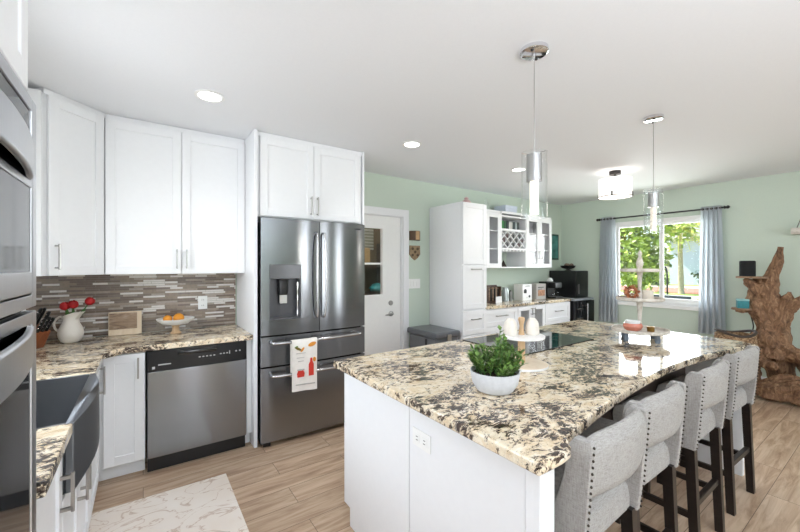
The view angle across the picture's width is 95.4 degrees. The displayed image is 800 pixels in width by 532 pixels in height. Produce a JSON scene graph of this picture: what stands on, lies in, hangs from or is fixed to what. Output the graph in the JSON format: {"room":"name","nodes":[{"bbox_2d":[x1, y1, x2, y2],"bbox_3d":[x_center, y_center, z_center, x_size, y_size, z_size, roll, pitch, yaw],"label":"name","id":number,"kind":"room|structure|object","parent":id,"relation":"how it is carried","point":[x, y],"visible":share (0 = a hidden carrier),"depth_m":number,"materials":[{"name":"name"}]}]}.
{"room":"kitchen","nodes":[
{"label":"kitchen","id":0,"kind":"room"},
{"bbox_2d":[48,172,560,439],"bbox_3d":[0.015,0.175,4.551,7.170,2.515,0.120,0,0,-35],"label":"wall","id":1,"kind":"structure","parent":0,"point":[384,191],"depth_m":4.69,"materials":[{"name":"green paint"}]},
{"bbox_2d":[26,273,235,340],"bbox_3d":[-2.154,0.301,2.941,1.529,0.481,0.010,0,0,-35],"label":"backsplash","id":2,"kind":"structure","parent":1,"relation":"attached to","point":[157,296],"depth_m":2.97,"materials":[{"name":"tile"}]},
{"bbox_2d":[105,114,244,274],"bbox_3d":[-1.791,-0.509,2.963,0.934,1.141,0.383,0,0,-35],"label":"upper cabinet","id":3,"kind":"object","parent":1,"relation":"attached to","point":[175,196],"visible":1,"depth_m":2.81,"materials":[{"name":"white wood"}]},
{"bbox_2d":[198,296,206,308],"bbox_3d":[-1.744,0.323,3.219,0.072,0.116,0.008,0,0,-35],"label":"wall outlet","id":4,"kind":"object","parent":1,"relation":"attached to","point":[202,300],"visible":1,"depth_m":3.21,"materials":[{"name":"white plastic"}]},
{"bbox_2d":[257,131,361,223],"bbox_3d":[-0.915,-0.740,3.413,0.957,0.681,0.658,0,0,-35],"label":"upper cabinet","id":5,"kind":"object","parent":1,"relation":"attached to","point":[297,179],"visible":0.88,"depth_m":3.14,"materials":[{"name":"white wood"}]},
{"bbox_2d":[364,214,399,354],"bbox_3d":[-0.344,0.413,4.252,0.860,2.020,0.095,0,0,-35],"label":"door","id":6,"kind":"structure","parent":1,"relation":"in","point":[382,310],"depth_m":4.38,"materials":[{"name":"white wood"}]},
{"bbox_2d":[364,205,408,349],"bbox_3d":[-0.360,0.370,4.275,1.060,2.125,0.138,0,0,-35],"label":"trim","id":7,"kind":"structure","parent":1,"relation":"attached to","point":[403,215],"depth_m":4.49,"materials":[{"name":"wood"}]},
{"bbox_2d":[409,245,419,259],"bbox_3d":[0.187,-0.165,4.583,0.170,0.184,0.024,0,0,-35],"label":"wall plaque","id":8,"kind":"object","parent":1,"relation":"attached to","point":[414,251],"visible":1,"depth_m":4.57,"materials":[{"name":"wood"}]},
{"bbox_2d":[409,231,419,240],"bbox_3d":[0.202,-0.381,4.563,0.160,0.117,0.073,0,0,-35],"label":"wall plaque","id":9,"kind":"object","parent":1,"relation":"attached to","point":[413,235],"visible":1,"depth_m":4.53,"materials":[{"name":"brown wood"}]},
{"bbox_2d":[409,279,419,288],"bbox_3d":[0.181,0.223,4.587,0.185,0.120,0.012,0,0,-35],"label":"light switch","id":10,"kind":"object","parent":1,"relation":"attached to","point":[413,283],"visible":1,"depth_m":4.58,"materials":[{"name":"white plastic"}]},
{"bbox_2d":[486,209,500,267],"bbox_3d":[1.054,-0.367,4.995,0.585,0.790,0.349,0,0,-35],"label":"upper cabinet","id":11,"kind":"object","parent":1,"relation":"attached to","point":[493,216],"visible":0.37,"depth_m":5.00,"materials":[{"name":"wood"}]},
{"bbox_2d":[500,211,526,267],"bbox_3d":[1.530,-0.367,5.325,0.571,0.790,0.358,0,0,-35],"label":"wine rack cabinet","id":12,"kind":"object","parent":1,"relation":"attached to","point":[516,255],"visible":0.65,"depth_m":5.30,"materials":[{"name":"wood"}]},
{"bbox_2d":[494,205,516,212],"bbox_3d":[1.557,-0.818,5.357,0.268,0.112,0.208,0,0,-35],"label":"storage box","id":13,"kind":"object","parent":12,"relation":"on","point":[508,208],"visible":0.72,"depth_m":5.27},
{"bbox_2d":[526,215,551,267],"bbox_3d":[2.036,-0.367,5.664,0.645,0.790,0.386,0,0,-35],"label":"upper cabinet","id":14,"kind":"object","parent":1,"relation":"attached to","point":[538,240],"visible":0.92,"depth_m":5.69,"materials":[{"name":"white wood"}]},
{"bbox_2d":[529,233,548,236],"bbox_3d":[2.021,-0.485,5.685,0.607,0.016,0.300,0,0,-35],"label":"shelf","id":15,"kind":"object","parent":14,"relation":"attached to","point":[530,234],"depth_m":5.67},
{"bbox_2d":[552,234,558,259],"bbox_3d":[2.675,-0.330,6.339,0.280,0.445,0.023,0,0,-35],"label":"framed picture","id":16,"kind":"object","parent":1,"relation":"attached to","point":[555,238],"visible":0.56,"depth_m":6.35},
{"bbox_2d":[365,228,379,290],"bbox_3d":[-0.775,0.175,5.003,2.500,2.515,1.530,0,0,-35],"label":"wall","id":17,"kind":"structure","parent":0,"point":[370,272],"depth_m":6.04,"materials":[{"name":"paint"}]},
{"bbox_2d":[365,228,373,249],"bbox_3d":[-0.934,-0.484,5.662,1.200,0.435,0.030,0,0,-35],"label":"window blind","id":18,"kind":"object","parent":17,"relation":"attached to","point":[370,233],"visible":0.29,"depth_m":5.96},
{"bbox_2d":[28,0,799,204],"bbox_3d":[1.332,-1.157,2.683,7.230,0.150,9.150,0,0,-35],"label":"ceiling","id":19,"kind":"structure","parent":0,"point":[370,77],"depth_m":2.10,"materials":[{"name":"paint"}]},
{"bbox_2d":[194,89,224,102],"bbox_3d":[-1.208,-1.078,2.311,0.176,0.008,0.176,0,0,-35],"label":"recessed light","id":20,"kind":"object","parent":19,"relation":"in","point":[207,95],"visible":1,"depth_m":2.30,"materials":[{"name":"white plastic"}]},
{"bbox_2d":[402,141,421,147],"bbox_3d":[0.105,-1.078,3.225,0.176,0.008,0.176,0,0,-35],"label":"recessed light","id":21,"kind":"object","parent":19,"relation":"in","point":[410,144],"visible":1,"depth_m":3.23,"materials":[{"name":"white plastic"}]},
{"bbox_2d":[511,167,525,171],"bbox_3d":[1.327,-1.078,4.069,0.176,0.008,0.176,0,0,-35],"label":"recessed light","id":22,"kind":"object","parent":19,"relation":"in","point":[518,169],"visible":0.98,"depth_m":4.06,"materials":[{"name":"white plastic"}]},
{"bbox_2d":[520,41,548,214],"bbox_3d":[0.671,-0.660,1.819,0.135,0.843,0.135,0,0,-35],"label":"pendant light","id":23,"kind":"object","parent":19,"relation":"hanging from","point":[533,51],"visible":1,"depth_m":1.80,"materials":[{"name":"silver metal"}]},
{"bbox_2d":[598,170,632,199],"bbox_3d":[2.454,-0.930,4.154,0.346,0.304,0.346,0,0,-35],"label":"drum light","id":24,"kind":"object","parent":19,"relation":"attached to","point":[616,187],"visible":1,"depth_m":4.04,"materials":[{"name":"fabric"}]},
{"bbox_2d":[643,114,663,230],"bbox_3d":[1.842,-0.660,2.645,0.125,0.843,0.126,0,0,-35],"label":"pendant light","id":25,"kind":"object","parent":19,"relation":"hanging from","point":[653,198],"visible":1,"depth_m":2.63,"materials":[{"name":"silver metal"}]},
{"bbox_2d":[92,394,799,531],"bbox_3d":[1.332,1.483,2.683,7.230,0.100,9.150,0,0,-35],"label":"floor","id":26,"kind":"structure","parent":0,"point":[295,483],"depth_m":2.39,"materials":[{"name":"brown wood"}]},
{"bbox_2d":[0,0,27,313],"bbox_3d":[-0.920,0.176,0.390,0.596,2.513,0.818,0,0,-35],"label":"tall cabinet","id":27,"kind":"object","parent":26,"relation":"on","point":[13,13],"visible":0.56,"depth_m":0.81,"materials":[{"name":"wood"}]},
{"bbox_2d":[0,310,35,531],"bbox_3d":[-0.883,0.468,0.416,0.617,0.720,0.802,0,0,-35],"label":"wall oven","id":28,"kind":"object","parent":27,"relation":"in","point":[17,331],"visible":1,"depth_m":0.73,"materials":[{"name":"metal"}]},
{"bbox_2d":[0,52,35,317],"bbox_3d":[-0.883,-0.149,0.416,0.617,0.495,0.802,0,0,-35],"label":"wall oven","id":29,"kind":"object","parent":27,"relation":"in","point":[17,108],"visible":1,"depth_m":0.72,"materials":[{"name":"metal"}]},
{"bbox_2d":[36,459,74,531],"bbox_3d":[-1.258,1.009,0.910,0.633,0.848,0.413,0,0,-35],"label":"base cabinet","id":30,"kind":"object","parent":26,"relation":"on","point":[49,510],"visible":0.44,"depth_m":1.17,"materials":[{"name":"white wood"}]},
{"bbox_2d":[36,325,252,498],"bbox_3d":[-1.460,0.563,1.968,1.538,0.040,2.376,0,0,-35],"label":"countertop","id":31,"kind":"structure","parent":30,"relation":"on","point":[56,359],"depth_m":2.29,"materials":[{"name":"stone"}]},
{"bbox_2d":[36,324,50,348],"bbox_3d":[-2.411,0.459,2.379,0.159,0.169,0.110,0,0,0],"label":"knife block","id":32,"kind":"object","parent":31,"relation":"on","point":[41,337],"visible":0.25,"depth_m":2.39,"materials":[{"name":"brown wood"}]},
{"bbox_2d":[36,319,45,332],"bbox_3d":[-2.322,0.396,2.348,0.071,0.113,0.024,0,0,-1],"label":"kitchen knife","id":33,"kind":"object","parent":32,"relation":"in","point":[43,321],"visible":0.98,"depth_m":2.34,"materials":[{"name":"black plastic"}]},
{"bbox_2d":[36,307,46,326],"bbox_3d":[-2.365,0.349,2.382,0.096,0.156,0.024,0,0,-1],"label":"kitchen knife","id":34,"kind":"object","parent":32,"relation":"in","point":[44,308],"visible":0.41,"depth_m":2.38,"materials":[{"name":"black plastic"}]},
{"bbox_2d":[40,317,50,331],"bbox_3d":[-2.320,0.392,2.378,0.077,0.124,0.024,0,0,-1],"label":"kitchen knife","id":35,"kind":"object","parent":32,"relation":"in","point":[48,319],"visible":1,"depth_m":2.37,"materials":[{"name":"black plastic"}]},
{"bbox_2d":[36,373,99,494],"bbox_3d":[-1.496,0.667,1.463,0.438,0.241,0.731,0,0,-35],"label":"sink","id":36,"kind":"object","parent":31,"relation":"in","point":[75,400],"visible":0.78,"depth_m":1.54,"materials":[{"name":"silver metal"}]},
{"bbox_2d":[52,311,84,343],"bbox_3d":[-2.344,0.432,2.585,0.155,0.221,0.153,0,0,34],"label":"pitcher","id":37,"kind":"object","parent":31,"relation":"on","point":[71,330],"visible":0.99,"depth_m":2.55,"materials":[{"name":"beige ceramic"}]},
{"bbox_2d":[59,302,69,314],"bbox_3d":[-2.354,0.347,2.559,0.058,0.193,0.061,0,0,-35],"label":"tulip","id":38,"kind":"object","parent":37,"relation":"in","point":[63,306],"visible":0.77,"depth_m":2.54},
{"bbox_2d":[67,300,78,312],"bbox_3d":[-2.313,0.342,2.577,0.060,0.203,0.061,0,0,-35],"label":"tulip","id":39,"kind":"object","parent":37,"relation":"in","point":[73,304],"visible":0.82,"depth_m":2.56,"materials":[{"name":"plant"}]},
{"bbox_2d":[81,297,94,315],"bbox_3d":[-2.269,0.334,2.612,0.130,0.222,0.059,0,0,-35],"label":"tulip","id":40,"kind":"object","parent":37,"relation":"in","point":[88,301],"visible":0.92,"depth_m":2.62,"materials":[{"name":"plant"}]},
{"bbox_2d":[108,311,141,335],"bbox_3d":[-2.168,0.451,2.875,0.210,0.182,0.046,0,0,-35],"label":"cutting board","id":41,"kind":"object","parent":31,"relation":"on","point":[128,322],"visible":1,"depth_m":2.86,"materials":[{"name":"beige wood"}]},
{"bbox_2d":[156,316,194,333],"bbox_3d":[-1.813,0.482,2.943,0.268,0.122,0.268,0,0,-35],"label":"pedestal","id":42,"kind":"object","parent":31,"relation":"on","point":[175,324],"visible":0.92,"depth_m":2.90,"materials":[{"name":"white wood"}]},
{"bbox_2d":[156,316,194,324],"bbox_3d":[-1.813,0.449,2.943,0.268,0.056,0.268,0,0,-35],"label":"bowl","id":43,"kind":"object","parent":42,"relation":"on","point":[187,319],"depth_m":2.86,"materials":[{"name":"white ceramic"}]},
{"bbox_2d":[173,313,183,319],"bbox_3d":[-1.797,0.421,2.955,0.080,0.075,0.080,0,0,-35],"label":"orange","id":44,"kind":"object","parent":42,"relation":"in","point":[178,316],"visible":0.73,"depth_m":2.93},
{"bbox_2d":[62,463,91,531],"bbox_3d":[-1.596,1.118,1.389,0.633,0.630,0.750,0,0,-35],"label":"base cabinet","id":45,"kind":"object","parent":26,"relation":"on","point":[77,520],"visible":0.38,"depth_m":1.53,"materials":[{"name":"white wood"}]},
{"bbox_2d":[89,366,105,523],"bbox_3d":[-1.991,1.009,1.949,0.633,0.848,0.610,0,0,-35],"label":"base cabinet","id":46,"kind":"object","parent":26,"relation":"on","point":[95,463],"visible":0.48,"depth_m":2.14,"materials":[{"name":"white wood"}]},
{"bbox_2d":[99,352,144,480],"bbox_3d":[-2.011,1.009,2.651,0.255,0.848,0.628,0,0,-35],"label":"base cabinet","id":47,"kind":"object","parent":26,"relation":"on","point":[122,407],"visible":0.8,"depth_m":2.44,"materials":[{"name":"white wood"}]},
{"bbox_2d":[88,473,248,531],"bbox_3d":[-1.159,1.429,1.804,0.745,0.009,1.185,0,0,-35],"label":"kitchen rug","id":48,"kind":"object","parent":26,"relation":"on","point":[211,504],"visible":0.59,"depth_m":2.09,"materials":[{"name":"fabric"}]},
{"bbox_2d":[147,340,246,471],"bbox_3d":[-1.623,1.010,2.896,0.642,0.846,0.596,0,0,-35],"label":"dishwasher","id":49,"kind":"object","parent":26,"relation":"on","point":[196,395],"visible":0.97,"depth_m":2.66,"materials":[{"name":"silver metal"}]},
{"bbox_2d":[237,129,256,447],"bbox_3d":[-1.324,0.176,3.134,0.026,2.513,0.648,0,0,-35],"label":"panel","id":50,"kind":"object","parent":26,"relation":"on","point":[247,281],"visible":0.58,"depth_m":2.93,"materials":[{"name":"wood"}]},
{"bbox_2d":[245,340,251,442],"bbox_3d":[-1.369,1.009,3.140,0.038,0.848,0.570,0,0,-35],"label":"filler panel","id":51,"kind":"object","parent":26,"relation":"on","point":[249,342],"visible":0.25,"depth_m":2.91,"materials":[{"name":"wood"}]},
{"bbox_2d":[257,217,364,447],"bbox_3d":[-0.869,0.527,3.333,0.922,1.812,0.790,0,0,-35],"label":"refrigerator","id":52,"kind":"object","parent":26,"relation":"on","point":[311,274],"visible":0.85,"depth_m":3.02,"materials":[{"name":"metal"}]},
{"bbox_2d":[290,337,316,391],"bbox_3d":[-0.776,0.795,2.939,0.212,0.420,0.053,0,0,-35],"label":"dish towel","id":53,"kind":"object","parent":52,"relation":"hanging from","point":[303,352],"visible":1,"depth_m":2.92,"materials":[{"name":"fabric"}]},
{"bbox_2d":[359,152,363,352],"bbox_3d":[-0.521,0.176,3.700,0.017,2.513,0.608,0,0,-35],"label":"panel","id":54,"kind":"object","parent":26,"relation":"on","point":[362,156],"visible":0.18,"depth_m":3.45,"materials":[{"name":"wood"}]},
{"bbox_2d":[365,244,379,294],"bbox_3d":[-0.837,0.533,5.437,1.500,1.800,0.450,0,0,-35],"label":"shelf","id":55,"kind":"object","parent":26,"relation":"on","point":[378,245],"visible":0.07,"depth_m":5.96,"materials":[{"name":"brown wood"}]},
{"bbox_2d":[365,248,369,262],"bbox_3d":[-0.602,-0.147,5.572,0.260,0.260,0.160,0,0,-35],"label":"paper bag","id":56,"kind":"object","parent":55,"relation":"on","point":[367,250],"visible":0.2,"depth_m":5.55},
{"bbox_2d":[369,283,379,292],"bbox_3d":[-0.331,0.343,5.668,0.315,0.162,0.254,0,0,-35],"label":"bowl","id":57,"kind":"object","parent":55,"relation":"on","point":[375,287],"visible":0.7,"depth_m":5.56,"materials":[{"name":"ceramic"}]},
{"bbox_2d":[407,324,459,347],"bbox_3d":[0.395,1.088,4.323,0.380,0.690,0.560,0,0,-35],"label":"bench","id":58,"kind":"object","parent":26,"relation":"on","point":[422,335],"visible":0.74,"depth_m":4.20,"materials":[{"name":"grey fabric"}]},
{"bbox_2d":[429,201,486,339],"bbox_3d":[0.735,0.339,4.581,0.410,2.188,0.643,0,0,-35],"label":"pantry cabinet","id":59,"kind":"object","parent":26,"relation":"on","point":[458,230],"visible":0.72,"depth_m":4.39,"materials":[{"name":"white wood"}]},
{"bbox_2d":[486,307,517,334],"bbox_3d":[1.170,0.991,4.932,0.700,0.885,0.568,0,0,-35],"label":"base cabinet","id":60,"kind":"object","parent":26,"relation":"on","point":[495,317],"visible":0.23,"depth_m":4.71,"materials":[{"name":"white wood"}]},
{"bbox_2d":[486,298,570,309],"bbox_3d":[1.694,0.527,5.321,2.006,0.039,0.553,0,0,-35],"label":"countertop","id":61,"kind":"structure","parent":60,"relation":"on","point":[514,303],"depth_m":5.08,"materials":[{"name":"stone"}]},
{"bbox_2d":[487,285,500,302],"bbox_3d":[1.281,0.388,5.089,0.300,0.240,0.100,0,0,-35],"label":"utensil rack","id":62,"kind":"object","parent":61,"relation":"on","point":[493,291],"visible":0.75,"depth_m":5.07,"materials":[{"name":"brown wood"}]},
{"bbox_2d":[501,287,508,301],"bbox_3d":[1.518,0.408,5.256,0.104,0.200,0.104,0,0,-35],"label":"glass jar","id":63,"kind":"object","parent":61,"relation":"on","point":[505,292],"visible":0.93,"depth_m":5.22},
{"bbox_2d":[514,284,531,299],"bbox_3d":[1.853,0.391,5.492,0.220,0.235,0.162,0,0,-35],"label":"toaster","id":64,"kind":"object","parent":61,"relation":"on","point":[521,291],"visible":0.99,"depth_m":5.43,"materials":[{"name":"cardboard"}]},
{"bbox_2d":[529,283,545,298],"bbox_3d":[2.126,0.391,5.660,0.240,0.235,0.162,0,0,-35],"label":"carton","id":65,"kind":"object","parent":61,"relation":"on","point":[538,289],"visible":0.89,"depth_m":5.58,"materials":[{"name":"cardboard"}]},
{"bbox_2d":[539,278,562,298],"bbox_3d":[2.402,0.348,5.806,0.200,0.320,0.300,0,0,-35],"label":"coffee machine","id":66,"kind":"object","parent":61,"relation":"on","point":[550,284],"visible":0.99,"depth_m":5.75,"materials":[{"name":"black plastic"}]},
{"bbox_2d":[549,270,587,297],"bbox_3d":[2.859,0.298,6.156,0.370,0.440,0.495,0,0,-35],"label":"microwave","id":67,"kind":"object","parent":61,"relation":"on","point":[574,283],"visible":0.9,"depth_m":5.99,"materials":[{"name":"plastic"}]},
{"bbox_2d":[518,304,544,329],"bbox_3d":[1.715,0.991,5.317,0.630,0.885,0.568,0,0,-35],"label":"base cabinet","id":68,"kind":"object","parent":26,"relation":"on","point":[537,311],"visible":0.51,"depth_m":5.26,"materials":[{"name":"white wood"}]},
{"bbox_2d":[344,356,743,531],"bbox_3d":[1.040,1.002,2.255,2.450,0.862,1.250,0,0,-35],"label":"kitchen island","id":69,"kind":"object","parent":26,"relation":"on","point":[391,484],"visible":0.26,"depth_m":1.52,"materials":[{"name":"white wood"}]},
{"bbox_2d":[413,426,430,454],"bbox_3d":[0.086,0.711,1.487,0.008,0.072,0.116,0,0,-35],"label":"island outlet","id":70,"kind":"object","parent":69,"relation":"attached to","point":[421,439],"visible":1,"depth_m":1.48,"materials":[{"name":"white plastic"}]},
{"bbox_2d":[333,320,756,475],"bbox_3d":[1.087,0.552,2.304,2.688,0.038,1.348,0,0,-35],"label":"island countertop","id":71,"kind":"structure","parent":69,"relation":"on","point":[533,426],"depth_m":1.66,"materials":[{"name":"stone"}]},
{"bbox_2d":[466,325,528,395],"bbox_3d":[0.410,0.394,1.550,0.240,0.279,0.272,0,0,-35],"label":"potted plant","id":72,"kind":"object","parent":71,"relation":"on","point":[497,372],"visible":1,"depth_m":1.50,"materials":[{"name":"green plant"}]},
{"bbox_2d":[500,317,548,371],"bbox_3d":[0.654,0.403,1.961,0.272,0.260,0.272,0,0,-35],"label":"server","id":73,"kind":"object","parent":71,"relation":"on","point":[533,365],"visible":0.66,"depth_m":1.91,"materials":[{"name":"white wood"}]},
{"bbox_2d":[503,318,517,335],"bbox_3d":[0.591,0.324,1.950,0.074,0.090,0.074,0,0,-35],"label":"shaker","id":74,"kind":"object","parent":73,"relation":"on","point":[510,326],"visible":0.92,"depth_m":1.92,"materials":[{"name":"ceramic"}]},
{"bbox_2d":[525,318,539,334],"bbox_3d":[0.714,0.324,1.966,0.074,0.090,0.074,0,0,-35],"label":"shaker","id":75,"kind":"object","parent":73,"relation":"on","point":[532,326],"visible":1,"depth_m":1.94,"materials":[{"name":"ceramic"}]},
{"bbox_2d":[463,330,593,354],"bbox_3d":[0.923,0.529,2.612,0.800,0.007,0.525,0,0,-35],"label":"cooktop","id":76,"kind":"object","parent":71,"relation":"in","point":[552,340],"visible":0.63,"depth_m":2.54,"materials":[{"name":"black glass"}]},
{"bbox_2d":[611,250,669,343],"bbox_3d":[1.731,0.208,2.629,0.356,0.650,0.356,0,0,-35],"label":"tray","id":77,"kind":"object","parent":71,"relation":"on","point":[659,331],"visible":0.89,"depth_m":2.60,"materials":[{"name":"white wood"}]},
{"bbox_2d":[623,284,639,297],"bbox_3d":[1.677,0.189,2.628,0.124,0.120,0.070,0,0,2],"label":"wreath","id":78,"kind":"object","parent":77,"relation":"on","point":[626,292],"visible":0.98,"depth_m":2.62,"materials":[{"name":"orange plant"}]},
{"bbox_2d":[623,322,642,331],"bbox_3d":[1.661,0.435,2.599,0.124,0.058,0.124,0,0,-35],"label":"glass bowl","id":79,"kind":"object","parent":77,"relation":"on","point":[630,327],"visible":0.84,"depth_m":2.55,"materials":[{"name":"glass"}]},
{"bbox_2d":[620,269,659,271],"bbox_3d":[1.731,0.031,2.629,0.244,0.024,0.244,0,0,-35],"label":"tray","id":80,"kind":"object","parent":77,"relation":"on","point":[622,270],"depth_m":2.53,"materials":[{"name":"white wood"}]},
{"bbox_2d":[616,295,664,301],"bbox_3d":[1.731,0.236,2.629,0.296,0.024,0.296,0,0,-35],"label":"tray","id":81,"kind":"object","parent":77,"relation":"on","point":[622,297],"depth_m":2.53,"materials":[{"name":"white wood"}]},
{"bbox_2d":[611,324,669,335],"bbox_3d":[1.731,0.461,2.629,0.356,0.024,0.356,0,0,-35],"label":"tray","id":82,"kind":"object","parent":77,"relation":"on","point":[659,331],"depth_m":2.57,"materials":[{"name":"white wood"}]},
{"bbox_2d":[642,290,653,298],"bbox_3d":[1.786,0.207,2.629,0.076,0.064,0.076,0,0,-35],"label":"glass votive","id":83,"kind":"object","parent":77,"relation":"on","point":[647,294],"visible":0.87,"depth_m":2.60,"materials":[{"name":"glass"}]},
{"bbox_2d":[545,301,569,324],"bbox_3d":[2.244,0.991,5.690,0.660,0.885,0.568,0,0,-35],"label":"base cabinet","id":84,"kind":"object","parent":26,"relation":"on","point":[559,312],"visible":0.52,"depth_m":5.48,"materials":[{"name":"white wood"}]},
{"bbox_2d":[563,297,593,320],"bbox_3d":[2.810,0.976,6.035,0.580,0.915,0.648,0,0,-35],"label":"beverage cooler","id":85,"kind":"object","parent":26,"relation":"on","point":[582,308],"visible":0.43,"depth_m":5.76,"materials":[{"name":"black metal"}]},
{"bbox_2d":[554,404,650,531],"bbox_3d":[0.602,0.962,1.325,0.432,0.942,0.448,0,0,-37],"label":"bar stool","id":86,"kind":"object","parent":26,"relation":"on","point":[601,482],"visible":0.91,"depth_m":1.11,"materials":[{"name":"grey fabric"}]},
{"bbox_2d":[580,380,687,531],"bbox_3d":[0.957,0.962,1.614,0.432,0.942,0.448,0,0,-35],"label":"bar stool","id":87,"kind":"object","parent":26,"relation":"on","point":[667,408],"visible":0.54,"depth_m":1.54,"materials":[{"name":"grey fabric"}]},
{"bbox_2d":[612,359,730,531],"bbox_3d":[1.485,0.962,1.989,0.432,0.942,0.448,0,0,-35],"label":"bar stool","id":88,"kind":"object","parent":26,"relation":"on","point":[707,389],"visible":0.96,"depth_m":1.79,"materials":[{"name":"grey fabric"}]},
{"bbox_2d":[656,345,760,515],"bbox_3d":[1.984,0.962,2.341,0.432,0.942,0.448,0,0,-33],"label":"bar stool","id":89,"kind":"object","parent":26,"relation":"on","point":[744,364],"visible":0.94,"depth_m":2.16,"materials":[{"name":"grey fabric"}]},
{"bbox_2d":[714,328,758,391],"bbox_3d":[3.533,1.048,3.839,0.360,0.770,0.360,0,0,-5],"label":"table","id":90,"kind":"object","parent":26,"relation":"on","point":[738,335],"visible":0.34,"depth_m":3.76,"materials":[{"name":"brown wood"}]},
{"bbox_2d":[731,247,799,406],"bbox_3d":[4.188,0.604,3.910,0.639,1.640,0.940,0,0,-35],"label":"driftwood sculpture","id":91,"kind":"object","parent":26,"relation":"on","point":[772,313],"visible":0.87,"depth_m":3.96,"materials":[{"name":"brown wood"}]},
{"bbox_2d":[731,307,751,310],"bbox_3d":[3.953,0.496,4.211,0.165,0.022,0.181,0,0,-35],"label":"shelf","id":92,"kind":"object","parent":91,"relation":"attached to","point":[733,308],"depth_m":4.16,"materials":[{"name":"brown wood"}]},
{"bbox_2d":[736,298,749,308],"bbox_3d":[3.955,0.432,4.204,0.104,0.105,0.104,0,0,35],"label":"box","id":93,"kind":"object","parent":91,"relation":"on","point":[740,303],"visible":1,"depth_m":4.17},
{"bbox_2d":[739,261,755,275],"bbox_3d":[3.986,0.029,4.177,0.140,0.178,0.140,0,0,-35],"label":"smart speaker","id":94,"kind":"object","parent":91,"relation":"on","point":[746,268],"visible":0.95,"depth_m":4.13},
{"bbox_2d":[736,276,767,278],"bbox_3d":[4.016,0.129,4.155,0.207,0.022,0.271,0,0,-35],"label":"shelf","id":95,"kind":"object","parent":91,"relation":"attached to","point":[745,277],"depth_m":4.09,"materials":[{"name":"brown wood"}]},
{"bbox_2d":[561,171,799,376],"bbox_3d":[4.846,0.175,3.816,0.120,2.515,6.650,0,0,-35],"label":"wall","id":96,"kind":"structure","parent":0,"point":[762,213],"depth_m":4.63,"materials":[{"name":"green paint"}]},
{"bbox_2d":[615,215,700,310],"bbox_3d":[3.778,-0.042,5.284,0.135,1.290,1.380,0,0,-35],"label":"window","id":97,"kind":"structure","parent":96,"relation":"in","point":[669,303],"depth_m":5.26,"materials":[{"name":"white plastic"}]},
{"bbox_2d":[596,205,729,220],"bbox_3d":[3.686,-0.742,5.250,0.121,0.043,1.650,0,0,-35],"label":"curtain rod","id":98,"kind":"object","parent":96,"relation":"attached to","point":[727,206],"visible":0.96,"depth_m":5.07,"materials":[{"name":"black metal"}]},
{"bbox_2d":[599,217,617,322],"bbox_3d":[3.286,0.056,5.752,0.075,1.655,0.272,0,0,-35],"label":"curtain","id":99,"kind":"object","parent":98,"relation":"hanging from","point":[608,309],"visible":0.99,"depth_m":5.75,"materials":[{"name":"fabric"}]},
{"bbox_2d":[698,205,725,334],"bbox_3d":[4.025,0.056,4.706,0.075,1.655,0.284,0,0,-35],"label":"curtain","id":100,"kind":"object","parent":98,"relation":"hanging from","point":[711,311],"visible":0.98,"depth_m":4.70,"materials":[{"name":"fabric"}]},
{"bbox_2d":[791,220,799,234],"bbox_3d":[4.542,-0.620,4.006,0.161,0.526,0.310,0,0,-35],"label":"shelf","id":101,"kind":"object","parent":96,"relation":"attached to","point":[794,231],"visible":1,"depth_m":4.06,"materials":[{"name":"white wood"}]},
{"bbox_3d":[-0.915,0.175,-0.247,0.120,2.515,6.650,0,0,-35],"label":"wall","id":102,"kind":"structure","parent":0,"visible":0},
{"bbox_2d":[26,87,104,275],"bbox_3d":[-2.341,-0.509,2.410,0.610,1.141,0.638,0,0,-35],"label":"upper cabinet","id":103,"kind":"object","parent":102,"relation":"attached to","point":[70,134],"visible":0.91,"depth_m":2.33,"materials":[{"name":"white wood"}]},
{"label":"outside","id":104,"kind":"structure","parent":0,"visible":0},
{"bbox_2d":[620,272,698,299],"bbox_3d":[42.928,1.783,48.639,113.770,0.200,150.000,0,0,-35],"label":"ground","id":105,"kind":"structure","parent":104,"point":[668,272],"depth_m":22.27,"materials":[{"name":"green plant"}]},
{"bbox_2d":[620,292,698,299],"bbox_3d":[6.356,1.198,9.379,0.080,0.970,3.600,0,0,-35],"label":"porch railing","id":106,"kind":"object","parent":105,"relation":"on","point":[621,293],"visible":0.02,"depth_m":8.63,"materials":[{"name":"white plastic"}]},
{"bbox_2d":[620,222,699,293],"bbox_3d":[7.411,-0.694,12.109,4.500,7.458,4.586,0,0,-43],"label":"tree","id":107,"kind":"object","parent":105,"relation":"on","point":[637,240],"visible":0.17,"depth_m":11.01,"materials":[{"name":"green plant"}]},
{"bbox_2d":[637,222,699,293],"bbox_3d":[16.710,-0.481,21.868,5.398,4.336,5.394,0,0,-35],"label":"palm tree","id":108,"kind":"object","parent":105,"relation":"on","point":[681,290],"visible":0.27,"depth_m":21.85,"materials":[{"name":"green plant"}]},
{"bbox_2d":[654,295,690,299],"bbox_3d":[5.665,1.168,8.034,0.520,1.030,1.100,0,0,-35],"label":"garden bench","id":109,"kind":"object","parent":105,"relation":"on","point":[665,296],"visible":0.04,"depth_m":7.90,"materials":[{"name":"white"}]},
{"bbox_2d":[665,225,699,284],"bbox_3d":[32.102,-1.442,32.558,11.600,6.250,11.800,0,0,-35],"label":"house","id":110,"kind":"structure","parent":105,"relation":"on","point":[691,258],"depth_m":32.74,"materials":[{"name":"paint"}]},
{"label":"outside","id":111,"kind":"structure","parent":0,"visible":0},
{"bbox_2d":[620,286,698,293],"bbox_3d":[12.986,1.668,33.636,6.000,0.030,120.000,0,0,-35],"label":"path","id":112,"kind":"structure","parent":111,"point":[670,290],"depth_m":24.57,"materials":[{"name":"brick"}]},
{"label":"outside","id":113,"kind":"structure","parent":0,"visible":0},
{"bbox_2d":[620,285,698,288],"bbox_3d":[16.867,1.663,36.374,3.500,0.040,120.000,0,0,-35],"label":"pavement","id":114,"kind":"structure","parent":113,"point":[669,286],"depth_m":29.17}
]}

